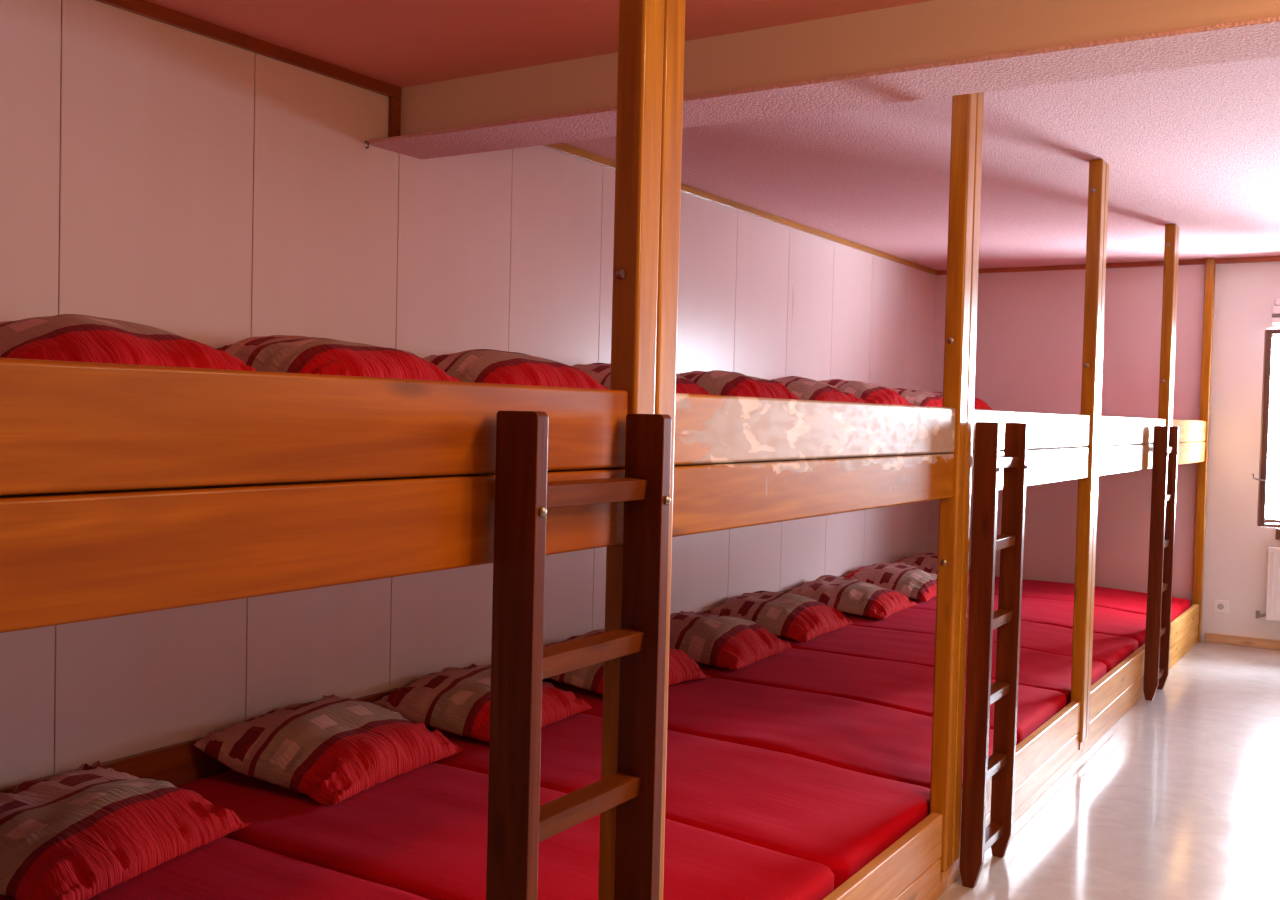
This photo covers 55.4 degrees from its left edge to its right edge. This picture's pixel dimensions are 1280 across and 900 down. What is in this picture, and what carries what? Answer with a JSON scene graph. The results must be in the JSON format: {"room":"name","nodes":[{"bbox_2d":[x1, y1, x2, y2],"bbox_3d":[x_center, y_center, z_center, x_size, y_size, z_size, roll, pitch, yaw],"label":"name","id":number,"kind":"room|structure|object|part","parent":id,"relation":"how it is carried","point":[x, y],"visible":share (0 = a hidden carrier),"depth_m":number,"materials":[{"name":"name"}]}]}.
{"room":"hostel dormitory","nodes":[
{"label":"hostel dormitory","id":0,"kind":"room"},
{"bbox_2d":[0,0,935,787],"bbox_3d":[-0.665,0.001,4.797,0.100,2.576,10.800,2,2,32],"label":"wall","id":1,"kind":"structure","parent":0,"point":[213,193],"depth_m":4.04,"materials":[{"name":"beige laminate"}]},
{"bbox_2d":[95,0,400,98],"bbox_3d":[-2.132,-1.228,2.278,0.018,0.040,4.805,2,2,32],"label":"trim","id":2,"kind":"structure","parent":1,"relation":"attached to","point":[144,8],"depth_m":3.74,"materials":[{"name":"red wood"}]},
{"bbox_2d":[388,96,400,136],"bbox_3d":[-0.864,-1.151,4.293,0.018,0.174,0.045,2,2,32],"label":"trim","id":3,"kind":"structure","parent":1,"relation":"attached to","point":[394,118],"depth_m":4.28,"materials":[{"name":"red wood"}]},
{"bbox_2d":[542,143,936,274],"bbox_3d":[0.732,-1.298,6.811,0.018,0.034,5.647,2,2,32],"label":"trim","id":4,"kind":"structure","parent":1,"relation":"attached to","point":[562,147],"depth_m":6.62,"materials":[{"name":"brown wood"}]},
{"bbox_2d":[145,0,1279,270],"bbox_3d":[1.433,-1.250,3.571,4.864,0.100,11.000,2,2,32],"label":"ceiling","id":5,"kind":"structure","parent":0,"point":[1196,149],"depth_m":4.88,"materials":[{"name":"white paint"}]},
{"bbox_2d":[365,0,1279,159],"bbox_3d":[1.107,-1.090,3.064,4.764,0.246,0.291,2,2,32],"label":"beam","id":6,"kind":"structure","parent":5,"relation":"attached to","point":[935,48],"depth_m":3.37,"materials":[{"name":"beige paint"}]},
{"bbox_2d":[936,641,1279,899],"bbox_3d":[1.369,1.414,3.651,4.864,0.080,11.000,2,2,32],"label":"floor","id":7,"kind":"structure","parent":0,"point":[1179,799],"depth_m":4.64,"materials":[{"name":"white laminate"}]},
{"bbox_2d":[0,0,664,899],"bbox_3d":[-1.276,0.073,1.935,1.926,2.576,1.825,2,2,32],"label":"bunk bed","id":8,"kind":"object","parent":7,"relation":"on","point":[126,489],"visible":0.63,"depth_m":1.50,"materials":[{"name":"brown wood"}]},
{"bbox_2d":[0,837,428,899],"bbox_3d":[-0.911,1.085,2.621,1.837,0.118,0.829,2,2,32],"label":"mattress","id":9,"kind":"object","parent":8,"relation":"on","point":[224,868],"visible":0.37,"depth_m":2.89,"materials":[{"name":"red fabric"}]},
{"bbox_2d":[0,761,249,899],"bbox_3d":[-1.379,0.922,3.015,0.515,0.153,0.642,2,2,21],"label":"pillow","id":10,"kind":"object","parent":9,"relation":"on","point":[82,833],"visible":1,"depth_m":2.91,"materials":[{"name":"red fabric"}]},
{"bbox_2d":[486,410,671,899],"bbox_3d":[-0.095,0.664,1.962,0.085,1.449,0.380,2,2,32],"label":"ladder","id":11,"kind":"object","parent":8,"relation":"attached to","point":[517,823],"visible":1,"depth_m":1.90,"materials":[{"name":"brown wood"}]},
{"bbox_3d":[-0.017,0.057,2.177,0.057,2.498,0.070,2,2,32],"label":"post","id":12,"kind":"part","parent":8,"relation":"part of","materials":[{"name":"brown wood"}]},
{"bbox_3d":[-0.884,-0.062,2.586,1.837,0.110,0.829,2,2,32],"label":"mattress","id":13,"kind":"object","parent":8,"relation":"on","visible":0},
{"bbox_2d":[0,314,255,370],"bbox_3d":[-1.349,-0.239,3.025,0.564,0.191,0.747,2,2,32],"label":"pillow","id":14,"kind":"object","parent":13,"relation":"on","point":[65,337],"visible":0.42,"depth_m":2.86,"materials":[{"name":"red fabric"}]},
{"bbox_2d":[32,0,976,899],"bbox_3d":[-0.304,0.050,3.474,1.926,2.576,1.811,2,2,32],"label":"bunk bed","id":15,"kind":"object","parent":7,"relation":"on","point":[737,461],"visible":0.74,"depth_m":3.07,"materials":[{"name":"brown wood"}]},
{"bbox_2d":[175,762,833,899],"bbox_3d":[-0.471,1.073,3.318,1.837,0.122,0.819,2,2,32],"label":"mattress","id":16,"kind":"object","parent":15,"relation":"on","point":[422,831],"visible":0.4,"depth_m":3.18,"materials":[{"name":"red fabric"}]},
{"bbox_2d":[193,694,462,805],"bbox_3d":[-0.951,0.891,3.796,0.536,0.190,0.630,2,2,26],"label":"pillow","id":17,"kind":"object","parent":16,"relation":"on","point":[331,749],"visible":1,"depth_m":3.62,"materials":[{"name":"fabric"}]},
{"bbox_3d":[0.022,0.056,2.239,0.057,2.498,0.070,2,2,32],"label":"post","id":18,"kind":"part","parent":15,"relation":"part of","materials":[{"name":"brown wood"}]},
{"bbox_2d":[413,713,929,889],"bbox_3d":[-0.033,1.064,4.011,1.837,0.118,0.819,2,2,32],"label":"mattress","id":19,"kind":"object","parent":15,"relation":"on","point":[839,819],"visible":0.4,"depth_m":3.73,"materials":[{"name":"red fabric"}]},
{"bbox_2d":[373,664,591,741],"bbox_3d":[-0.556,0.890,4.421,0.536,0.172,0.626,2,2,26],"label":"pillow","id":20,"kind":"object","parent":19,"relation":"on","point":[454,700],"visible":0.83,"depth_m":4.25,"materials":[{"name":"fabric"}]},
{"bbox_3d":[0.951,0.034,3.710,0.057,2.498,0.070,2,2,32],"label":"post","id":21,"kind":"part","parent":15,"relation":"part of","materials":[{"name":"brown wood"}]},
{"bbox_3d":[-0.443,-0.073,3.284,1.837,0.112,0.819,2,2,32],"label":"mattress","id":22,"kind":"object","parent":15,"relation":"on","visible":0},
{"bbox_2d":[217,335,461,381],"bbox_3d":[-0.923,-0.251,3.725,0.583,0.193,0.721,2,2,32],"label":"pillow","id":23,"kind":"object","parent":22,"relation":"on","point":[273,353],"visible":0.39,"depth_m":3.51,"materials":[{"name":"red fabric"}]},
{"bbox_3d":[-0.005,-0.083,3.977,1.837,0.111,0.819,2,2,32],"label":"mattress","id":24,"kind":"object","parent":15,"relation":"on","visible":0},
{"bbox_2d":[423,349,608,389],"bbox_3d":[-0.484,-0.263,4.418,0.584,0.197,0.740,2,2,32],"label":"pillow","id":25,"kind":"object","parent":24,"relation":"on","point":[475,365],"visible":0.38,"depth_m":4.20,"materials":[{"name":"red fabric"}]},
{"bbox_2d":[486,92,1105,887],"bbox_3d":[0.668,0.027,5.011,1.926,2.576,1.823,2,2,32],"label":"bunk bed","id":26,"kind":"object","parent":7,"relation":"on","point":[1061,447],"visible":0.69,"depth_m":4.83,"materials":[{"name":"brown wood"}]},
{"bbox_2d":[542,678,993,787],"bbox_3d":[0.416,1.053,4.721,1.837,0.120,0.859,2,2,32],"label":"mattress","id":27,"kind":"object","parent":26,"relation":"on","point":[849,734],"visible":0.4,"depth_m":4.51,"materials":[{"name":"red fabric"}]},
{"bbox_2d":[543,629,709,694],"bbox_3d":[-0.090,0.874,5.108,0.551,0.185,0.668,2,2,32],"label":"pillow","id":28,"kind":"object","parent":27,"relation":"on","point":[682,668],"visible":0.33,"depth_m":5.03,"materials":[{"name":"red fabric"}]},
{"bbox_2d":[696,648,1066,744],"bbox_3d":[0.867,1.042,5.436,1.837,0.121,0.829,2,2,32],"label":"mattress","id":29,"kind":"object","parent":26,"relation":"on","point":[909,687],"visible":0.38,"depth_m":5.25,"materials":[{"name":"red fabric"}]},
{"bbox_2d":[669,611,791,669],"bbox_3d":[0.321,0.864,5.713,0.616,0.190,0.621,2,2,32],"label":"pillow","id":30,"kind":"object","parent":29,"relation":"on","point":[734,643],"visible":0.69,"depth_m":5.53,"materials":[{"name":"red fabric"}]},
{"bbox_3d":[0.990,0.033,3.771,0.057,2.498,0.070,2,2,32],"label":"post","id":31,"kind":"part","parent":26,"relation":"part of","materials":[{"name":"brown wood"}]},
{"bbox_2d":[959,422,1027,887],"bbox_3d":[1.140,0.635,3.914,0.082,1.449,0.350,2,2,32],"label":"ladder","id":32,"kind":"object","parent":26,"relation":"attached to","point":[975,839],"visible":1,"depth_m":3.80,"materials":[{"name":"brown wood"}]},
{"bbox_3d":[1.926,0.011,5.253,0.057,2.498,0.070,2,2,32],"label":"post","id":33,"kind":"part","parent":26,"relation":"part of","materials":[{"name":"brown wood"}]},
{"bbox_3d":[0.444,-0.094,4.687,1.837,0.112,0.859,2,2,32],"label":"mattress","id":34,"kind":"object","parent":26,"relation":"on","visible":0},
{"bbox_2d":[572,363,717,394],"bbox_3d":[-0.030,-0.272,5.149,0.573,0.192,0.680,2,2,32],"label":"pillow","id":35,"kind":"object","parent":34,"relation":"on","point":[600,372],"visible":0.12,"depth_m":5.05,"materials":[{"name":"red fabric"}]},
{"bbox_3d":[0.895,-0.103,5.401,1.837,0.109,0.829,2,2,32],"label":"mattress","id":36,"kind":"object","parent":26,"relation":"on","visible":0},
{"bbox_2d":[679,370,801,399],"bbox_3d":[0.418,-0.282,5.836,0.548,0.192,0.684,2,2,32],"label":"pillow","id":37,"kind":"object","parent":36,"relation":"on","point":[723,383],"visible":0.37,"depth_m":5.61,"materials":[{"name":"red fabric"}]},
{"bbox_2d":[704,163,1177,755],"bbox_3d":[1.662,0.004,6.586,1.926,2.576,1.898,2,2,32],"label":"bunk bed","id":38,"kind":"object","parent":7,"relation":"on","point":[1123,444],"visible":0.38,"depth_m":5.92,"materials":[{"name":"brown wood"}]},
{"bbox_2d":[777,625,1106,705],"bbox_3d":[1.308,1.032,6.133,1.837,0.120,0.819,2,2,32],"label":"mattress","id":39,"kind":"object","parent":38,"relation":"on","point":[1038,669],"visible":0.32,"depth_m":5.95,"materials":[{"name":"red fabric"}]},
{"bbox_2d":[710,591,852,642],"bbox_3d":[0.755,0.856,6.444,0.553,0.182,0.600,2,2,32],"label":"pillow","id":40,"kind":"object","parent":39,"relation":"on","point":[803,619],"visible":0.88,"depth_m":6.28,"materials":[{"name":"fabric"}]},
{"bbox_2d":[841,608,1137,673],"bbox_3d":[1.746,1.023,6.826,1.837,0.117,0.819,2,2,32],"label":"mattress","id":41,"kind":"object","parent":38,"relation":"on","point":[1111,650],"visible":0.35,"depth_m":6.60,"materials":[{"name":"red fabric"}]},
{"bbox_2d":[787,575,916,619],"bbox_3d":[1.261,0.851,7.191,0.611,0.172,0.651,2,2,32],"label":"pillow","id":42,"kind":"object","parent":41,"relation":"on","point":[848,595],"visible":0.88,"depth_m":7.00,"materials":[{"name":"fabric"}]},
{"bbox_2d":[908,592,1145,647],"bbox_3d":[2.213,1.012,7.566,1.837,0.116,0.929,2,2,32],"label":"mattress","id":43,"kind":"object","parent":38,"relation":"on","point":[1108,621],"visible":0.23,"depth_m":7.26,"materials":[{"name":"red fabric"}]},
{"bbox_2d":[844,562,936,601],"bbox_3d":[1.707,0.835,7.948,0.599,0.178,0.641,2,2,32],"label":"pillow","id":44,"kind":"object","parent":43,"relation":"on","point":[913,582],"visible":0.76,"depth_m":7.76,"materials":[{"name":"beige fabric"}]},
{"bbox_3d":[1.965,0.010,5.314,0.057,2.498,0.070,2,2,32],"label":"post","id":45,"kind":"part","parent":38,"relation":"part of","materials":[{"name":"brown wood"}]},
{"bbox_2d":[1143,426,1178,700],"bbox_3d":[2.805,0.596,6.559,0.082,1.449,0.350,2,2,32],"label":"ladder","id":46,"kind":"object","parent":38,"relation":"attached to","point":[1165,442],"visible":1,"depth_m":6.43,"materials":[{"name":"brown wood"}]},
{"bbox_3d":[2.941,-0.013,6.859,0.057,2.498,0.070,2,2,32],"label":"post","id":47,"kind":"part","parent":38,"relation":"part of","materials":[{"name":"brown wood"}]},
{"bbox_3d":[1.335,-0.114,6.099,1.837,0.110,0.819,2,2,32],"label":"mattress","id":48,"kind":"object","parent":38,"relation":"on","visible":0},
{"bbox_2d":[773,376,864,402],"bbox_3d":[0.852,-0.296,6.531,0.581,0.200,0.685,2,2,32],"label":"pillow","id":49,"kind":"object","parent":48,"relation":"on","point":[803,388],"visible":0.2,"depth_m":6.34,"materials":[{"name":"red fabric"}]},
{"bbox_3d":[1.773,-0.125,6.792,1.837,0.110,0.819,2,2,32],"label":"mattress","id":50,"kind":"object","parent":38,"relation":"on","visible":0},
{"bbox_2d":[819,379,913,405],"bbox_3d":[1.287,-0.311,7.203,0.576,0.211,0.658,2,2,32],"label":"pillow","id":51,"kind":"object","parent":50,"relation":"on","point":[869,392],"visible":0.27,"depth_m":7.01,"materials":[{"name":"fabric"}]},
{"bbox_3d":[2.241,-0.135,7.531,1.837,0.108,0.929,2,2,32],"label":"mattress","id":52,"kind":"object","parent":38,"relation":"on","visible":0},
{"bbox_2d":[888,388,942,406],"bbox_3d":[1.729,-0.311,7.918,0.560,0.188,0.649,2,2,32],"label":"pillow","id":53,"kind":"object","parent":52,"relation":"on","point":[918,398],"visible":0.22,"depth_m":7.70,"materials":[{"name":"fabric"}]},
{"bbox_2d":[846,227,1215,669],"bbox_3d":[2.592,-0.018,8.058,1.926,2.576,1.581,2,2,32],"label":"bunk bed","id":54,"kind":"object","parent":7,"relation":"on","point":[1193,441],"visible":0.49,"depth_m":8.13,"materials":[{"name":"brown wood"}]},
{"bbox_2d":[968,576,1190,621],"bbox_3d":[2.712,0.999,8.356,1.837,0.120,0.939,2,2,32],"label":"mattress","id":55,"kind":"object","parent":54,"relation":"on","point":[1118,599],"visible":0.34,"depth_m":8.09,"materials":[{"name":"red fabric"}]},
{"bbox_2d":[897,552,970,585],"bbox_3d":[2.125,0.827,8.631,0.576,0.174,0.642,2,2,32],"label":"pillow","id":56,"kind":"object","parent":55,"relation":"on","point":[927,562],"visible":0.35,"depth_m":8.50,"materials":[{"name":"beige fabric"}]},
{"bbox_3d":[2.980,-0.013,6.920,0.057,2.498,0.070,2,2,32],"label":"post","id":57,"kind":"part","parent":54,"relation":"part of","materials":[{"name":"brown wood"}]},
{"bbox_3d":[3.785,0.006,8.198,0.057,2.576,0.070,2,2,32],"label":"post","id":58,"kind":"part","parent":54,"relation":"part of","materials":[{"name":"brown wood"}]},
{"bbox_3d":[2.740,-0.148,8.322,1.837,0.111,0.939,2,2,32],"label":"mattress","id":59,"kind":"object","parent":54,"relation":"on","visible":0},
{"bbox_2d":[930,392,992,409],"bbox_3d":[2.187,-0.319,8.610,0.576,0.184,0.644,2,2,32],"label":"pillow","id":60,"kind":"object","parent":59,"relation":"on","point":[978,403],"visible":0.13,"depth_m":8.52,"materials":[{"name":"red fabric"}]},
{"bbox_2d":[1201,261,1279,640],"bbox_3d":[4.253,0.019,8.125,4.864,2.576,0.280,2,2,32],"label":"wall","id":61,"kind":"structure","parent":0,"point":[1236,548],"depth_m":8.13,"materials":[{"name":"white"}]},
{"bbox_2d":[927,264,1204,605],"bbox_3d":[3.011,-0.029,8.737,1.909,2.576,0.012,2,2,32],"label":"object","id":62,"kind":"structure","parent":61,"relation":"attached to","point":[1029,331],"depth_m":8.65,"materials":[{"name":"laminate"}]},
{"bbox_2d":[937,256,1279,274],"bbox_3d":[4.198,-1.249,7.951,4.664,0.034,0.018,2,2,32],"label":"trim","id":63,"kind":"structure","parent":61,"relation":"attached to","point":[1265,258],"depth_m":8.46,"materials":[{"name":"red wood"}]},
{"bbox_2d":[1214,600,1228,612],"bbox_3d":[3.902,1.051,8.189,0.090,0.084,0.013,2,2,32],"label":"wall socket","id":64,"kind":"object","parent":61,"relation":"attached to","point":[1220,606],"visible":1,"depth_m":8.19,"materials":[{"name":"white plastic"}]},
{"bbox_2d":[1204,632,1279,649],"bbox_3d":[4.965,1.313,7.519,2.720,0.062,0.018,2,2,32],"label":"baseboard","id":65,"kind":"structure","parent":61,"relation":"attached to","point":[1209,637],"depth_m":8.11,"materials":[{"name":"brown wood"}]},
{"bbox_2d":[1252,329,1279,539],"bbox_3d":[4.593,-0.083,7.581,1.335,1.380,0.675,2,2,32],"label":"window","id":66,"kind":"structure","parent":61,"relation":"in","point":[1262,520],"depth_m":7.68,"materials":[{"name":"brown wood"}]},
{"bbox_3d":[3.889,0.173,7.672,0.082,0.052,0.051,2,2,15],"label":"handle","id":67,"kind":"part","parent":66,"relation":"part of","materials":[{"name":"silver metal"}]},
{"bbox_3d":[4.738,0.569,7.751,1.225,0.075,0.250,2,2,32],"label":"sill","id":68,"kind":"part","parent":66,"relation":"part of","materials":[{"name":"brown wood"}]},
{"bbox_2d":[1255,547,1279,620],"bbox_3d":[4.574,0.891,7.708,1.214,0.475,0.104,2,2,32],"label":"radiator","id":69,"kind":"object","parent":61,"relation":"attached to","point":[1272,613],"visible":1,"depth_m":7.94,"materials":[{"name":"white metal"}]},
{"bbox_3d":[4.578,0.893,7.656,1.150,0.475,0.020,2,2,32],"label":"panel","id":70,"kind":"part","parent":69,"relation":"part of","materials":[{"name":"white metal"}]},
{"bbox_2d":[1272,298,1279,324],"bbox_3d":[4.615,-0.883,7.659,1.150,0.165,0.098,2,2,32],"label":"housing","id":71,"kind":"object","parent":61,"relation":"attached to","point":[1275,309],"visible":1,"depth_m":7.92,"materials":[{"name":"white plastic"}]}
]}

